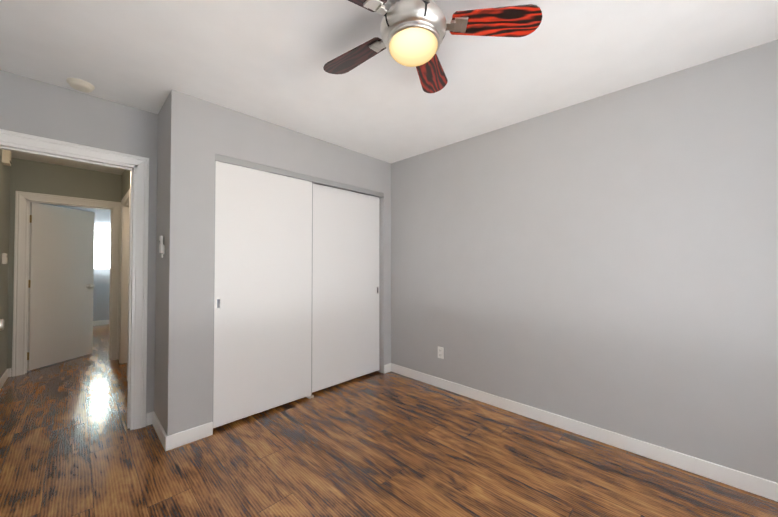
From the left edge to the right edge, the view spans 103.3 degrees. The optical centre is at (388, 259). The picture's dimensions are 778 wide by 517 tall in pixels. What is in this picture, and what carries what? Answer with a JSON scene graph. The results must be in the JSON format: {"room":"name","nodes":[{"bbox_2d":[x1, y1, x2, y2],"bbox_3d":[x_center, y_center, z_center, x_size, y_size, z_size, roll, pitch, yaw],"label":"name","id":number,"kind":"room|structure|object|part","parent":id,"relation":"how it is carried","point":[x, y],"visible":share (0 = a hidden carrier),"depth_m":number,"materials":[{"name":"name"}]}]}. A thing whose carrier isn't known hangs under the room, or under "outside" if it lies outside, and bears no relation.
{"room":"bedroom","nodes":[
{"label":"bedroom","id":0,"kind":"room"},
{"bbox_2d":[0,319,3,330],"bbox_3d":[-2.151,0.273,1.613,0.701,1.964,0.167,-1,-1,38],"label":"door handle","id":1,"kind":"object","parent":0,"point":[1,324],"depth_m":1.48,"materials":[{"name":"white metal"}]},
{"bbox_2d":[0,149,10,377],"bbox_3d":[-3.498,0.063,2.620,2.390,2.440,0.120,-1,-1,44],"label":"wall","id":2,"kind":"structure","parent":0,"point":[5,171],"depth_m":3.20,"materials":[{"name":"grey paint"}]},
{"bbox_2d":[2,253,7,263],"bbox_3d":[-3.920,-0.013,3.141,0.080,0.110,0.030,-1,-1,44],"label":"switch","id":3,"kind":"object","parent":2,"relation":"attached to","point":[4,258],"visible":1,"depth_m":3.11,"materials":[{"name":"white plastic"}]},
{"bbox_2d":[0,368,10,389],"bbox_3d":[-3.403,1.236,2.613,2.270,0.095,0.030,-1,-1,44],"label":"baseboard","id":4,"kind":"structure","parent":2,"relation":"attached to","point":[5,375],"depth_m":3.26,"materials":[{"name":"white wood"}]},
{"bbox_2d":[2,149,10,165],"bbox_3d":[-3.820,-1.024,3.074,0.120,0.140,0.051,-1,-1,44],"label":"fire alarm","id":5,"kind":"object","parent":2,"relation":"attached to","point":[6,157],"visible":0.81,"depth_m":3.04,"materials":[{"name":"beige plastic"}]},
{"bbox_2d":[7,158,121,375],"bbox_3d":[-3.938,0.083,3.793,0.120,2.440,0.940,-1,-1,44],"label":"wall","id":6,"kind":"structure","parent":0,"point":[38,177],"depth_m":3.64,"materials":[{"name":"grey paint"}]},
{"bbox_2d":[27,202,94,370],"bbox_3d":[-4.173,0.311,3.942,0.167,1.964,0.719,0,-1,4],"label":"end door","id":7,"kind":"structure","parent":6,"relation":"in","point":[62,285],"depth_m":3.88,"materials":[{"name":"white wood"}]},
{"bbox_3d":[-4.208,0.319,3.590,0.046,1.690,0.012,0,-1,4],"label":"hall end door hinge","id":8,"kind":"part","parent":7,"relation":"part of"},
{"bbox_3d":[-4.100,0.360,4.229,0.066,0.066,0.066,0,-1,4],"label":"knob","id":9,"kind":"part","parent":7,"relation":"part of","materials":[{"name":"silver metal"}]},
{"bbox_2d":[12,191,120,376],"bbox_3d":[-3.916,0.267,3.797,0.140,2.072,0.904,-1,-1,44],"label":"door frame","id":10,"kind":"structure","parent":6,"relation":"attached to","point":[18,282],"depth_m":3.54,"materials":[{"name":"white wood"}]},
{"bbox_3d":[-3.924,0.303,3.804,0.120,2.000,0.760,-1,-1,44],"label":"door jamb at the end of the hall","id":11,"kind":"part","parent":10,"relation":"part of","materials":[{"name":"white wood"}]},
{"bbox_2d":[40,203,110,320],"bbox_3d":[-5.433,0.135,6.996,0.120,2.440,3.420,-1,-1,44],"label":"wall","id":12,"kind":"structure","parent":0,"point":[101,293],"depth_m":6.37,"materials":[{"name":"grey paint"}]},
{"bbox_2d":[93,320,108,325],"bbox_3d":[-5.383,1.307,6.928,0.018,0.095,3.420,-1,-1,44],"label":"baseboard","id":13,"kind":"structure","parent":12,"relation":"attached to","point":[101,322],"depth_m":6.34,"materials":[{"name":"white wood"}]},
{"bbox_2d":[94,225,110,268],"bbox_3d":[-5.789,-0.251,6.630,0.132,0.900,0.950,-1,-1,44],"label":"window","id":14,"kind":"structure","parent":12,"relation":"in","point":[101,253],"depth_m":6.45,"materials":[{"name":"white glass"}]},
{"bbox_2d":[94,227,110,250],"bbox_3d":[-5.782,-0.266,6.624,0.040,0.810,0.886,-1,-1,44],"label":"window blind","id":15,"kind":"object","parent":14,"relation":"attached to","point":[101,228],"depth_m":6.46,"materials":[{"name":"white plastic"}]},
{"bbox_2d":[0,70,157,412],"bbox_3d":[-2.222,0.055,2.129,0.120,2.440,0.965,-1,-1,44],"label":"wall","id":16,"kind":"structure","parent":0,"point":[29,106],"depth_m":2.19,"materials":[{"name":"grey paint"}]},
{"bbox_2d":[0,129,148,429],"bbox_3d":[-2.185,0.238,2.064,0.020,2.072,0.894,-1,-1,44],"label":"door frame","id":17,"kind":"structure","parent":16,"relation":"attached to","point":[141,276],"depth_m":2.34,"materials":[{"name":"white wood"}]},
{"bbox_2d":[122,95,168,430],"bbox_3d":[-2.562,0.073,3.204,2.910,2.440,0.145,-1,-1,44],"label":"wall","id":18,"kind":"structure","parent":0,"point":[161,266],"depth_m":2.29,"materials":[{"name":"grey paint"}]},
{"bbox_2d":[119,189,129,380],"bbox_3d":[-3.058,0.265,3.673,0.904,2.072,0.165,-1,-1,44],"label":"door frame","id":19,"kind":"structure","parent":18,"relation":"in","point":[125,280],"depth_m":3.89,"materials":[{"name":"white wood"}]},
{"bbox_3d":[-3.108,0.264,3.621,0.904,2.072,0.020,-1,-1,44],"label":"hall door trim","id":20,"kind":"part","parent":19,"relation":"part of","materials":[{"name":"white wood"}]},
{"bbox_2d":[146,411,173,450],"bbox_3d":[-1.670,1.229,2.220,0.514,0.095,0.035,-1,-1,44],"label":"baseboard","id":21,"kind":"structure","parent":18,"relation":"attached to","point":[167,442],"depth_m":2.16,"materials":[{"name":"white wood"}]},
{"bbox_2d":[159,236,164,257],"bbox_3d":[-1.637,-0.094,2.215,0.056,0.158,0.026,-1,-1,44],"label":"switch","id":22,"kind":"object","parent":18,"relation":"attached to","point":[161,248],"visible":0.98,"depth_m":2.20,"materials":[{"name":"white plastic"}]},
{"bbox_2d":[165,90,390,435],"bbox_3d":[-0.766,0.068,2.885,0.100,2.440,2.155,-1,-1,44],"label":"wall","id":23,"kind":"structure","parent":0,"point":[201,133],"depth_m":2.23,"materials":[{"name":"grey paint"}]},
{"bbox_2d":[212,161,215,421],"bbox_3d":[-1.306,0.252,2.292,0.003,1.997,0.007,-1,-1,44],"label":"left closet door edge","id":24,"kind":"object","parent":23,"relation":"attached to","point":[214,281],"visible":0.57,"depth_m":2.30,"materials":[{"name":"grey wood"}]},
{"bbox_2d":[213,161,311,427],"bbox_3d":[-1.024,0.257,2.600,0.030,1.997,0.840,-1,-1,44],"label":"closet door","id":25,"kind":"structure","parent":23,"relation":"in","point":[263,292],"depth_m":2.54,"materials":[{"name":"white wood"}]},
{"bbox_2d":[216,298,220,308],"bbox_3d":[-1.282,0.328,2.313,0.003,0.084,0.034,-1,-1,44],"label":"door pull","id":26,"kind":"object","parent":25,"relation":"attached to","point":[218,303],"visible":1,"depth_m":2.31,"materials":[{"name":"grey metal"}]},
{"bbox_2d":[215,154,382,196],"bbox_3d":[-0.714,-0.757,2.953,0.094,0.048,1.763,-1,-1,44],"label":"track rail","id":27,"kind":"object","parent":23,"relation":"attached to","point":[238,162],"visible":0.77,"depth_m":2.72,"materials":[{"name":"grey metal"}]},
{"bbox_2d":[311,182,312,394],"bbox_3d":[-0.723,0.261,2.887,0.003,1.997,0.007,-1,-1,44],"label":"left closet door edge","id":28,"kind":"object","parent":23,"relation":"attached to","point":[312,273],"visible":0.93,"depth_m":2.89,"materials":[{"name":"grey wood"}]},
{"bbox_2d":[312,183,378,392],"bbox_3d":[-0.448,0.267,3.242,0.030,1.997,0.945,-1,-1,44],"label":"closet door","id":29,"kind":"structure","parent":23,"relation":"in","point":[345,313],"depth_m":3.20,"materials":[{"name":"white wood"}]},
{"bbox_2d":[379,198,379,369],"bbox_3d":[-0.109,0.272,3.567,0.003,1.997,0.007,-1,-1,44],"label":"right closet door edge","id":30,"kind":"object","parent":23,"relation":"attached to","point":[379,283],"visible":1,"depth_m":3.56,"materials":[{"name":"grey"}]},
{"bbox_2d":[313,182,351,191],"bbox_3d":[-1.252,0.077,3.446,0.100,2.440,2.035,-1,-1,44],"label":"wall","id":31,"kind":"structure","parent":0,"point":[332,186],"depth_m":3.93,"materials":[{"name":"grey paint"}]},
{"bbox_2d":[0,324,777,516],"bbox_3d":[-2.131,1.337,3.472,10.100,0.080,5.200,-1,-1,44],"label":"floor","id":32,"kind":"structure","parent":0,"point":[380,444],"depth_m":1.92,"materials":[{"name":"brown wood"}]},
{"bbox_2d":[0,0,777,174],"bbox_3d":[-2.131,-1.182,3.513,10.100,0.080,5.200,-1,-1,44],"label":"ceiling","id":33,"kind":"structure","parent":0,"point":[266,60],"depth_m":1.78,"materials":[{"name":"white paint"}]},
{"bbox_2d":[66,78,94,92],"bbox_3d":[-2.039,-1.149,2.035,0.132,0.034,0.132,-1,-1,44],"label":"smoke detector","id":34,"kind":"object","parent":33,"relation":"attached to","point":[81,85],"visible":1,"depth_m":2.01,"materials":[{"name":"beige plastic"}]},
{"bbox_2d":[323,0,541,92],"bbox_3d":[0.073,-1.029,1.359,1.050,0.298,1.058,-1,-1,44],"label":"fan","id":35,"kind":"object","parent":33,"relation":"hanging from","point":[413,32],"visible":1,"depth_m":1.32,"materials":[{"name":"red wood"}]},
{"bbox_3d":[-0.179,-1.033,1.575,0.390,0.006,0.150,-1,9,38],"label":"blade","id":36,"kind":"part","parent":35,"relation":"part of","materials":[{"name":"brown wood"}]},
{"label":"blade","id":37,"kind":"part","parent":35,"relation":"part of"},
{"bbox_3d":[0.106,-0.909,1.351,0.214,0.058,0.214,-1,-1,44],"label":"lamp shade","id":38,"kind":"part","parent":35,"relation":"part of","materials":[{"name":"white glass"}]},
{"label":"blade","id":39,"kind":"part","parent":35,"relation":"part of","materials":[{"name":"red wood"}]},
{"label":"blade","id":40,"kind":"part","parent":35,"relation":"part of","materials":[{"name":"red wood"}]},
{"bbox_2d":[352,39,777,482],"bbox_3d":[0.205,0.078,3.526,6.410,2.440,0.120,-1,-1,44],"label":"wall","id":41,"kind":"structure","parent":0,"point":[609,261],"depth_m":2.10,"materials":[{"name":"grey paint"}]},
{"bbox_2d":[438,346,443,358],"bbox_3d":[0.521,0.939,3.112,0.070,0.115,0.008,-1,-1,44],"label":"electrical outlet plate","id":42,"kind":"object","parent":41,"relation":"attached to","point":[441,352],"visible":1,"depth_m":3.10,"materials":[{"name":"white plastic"}]},
{"bbox_2d":[386,363,777,501],"bbox_3d":[1.227,1.232,2.400,3.400,0.095,0.030,-1,-1,44],"label":"baseboard","id":43,"kind":"structure","parent":41,"relation":"attached to","point":[759,486],"depth_m":2.08,"materials":[{"name":"white"}]}
]}

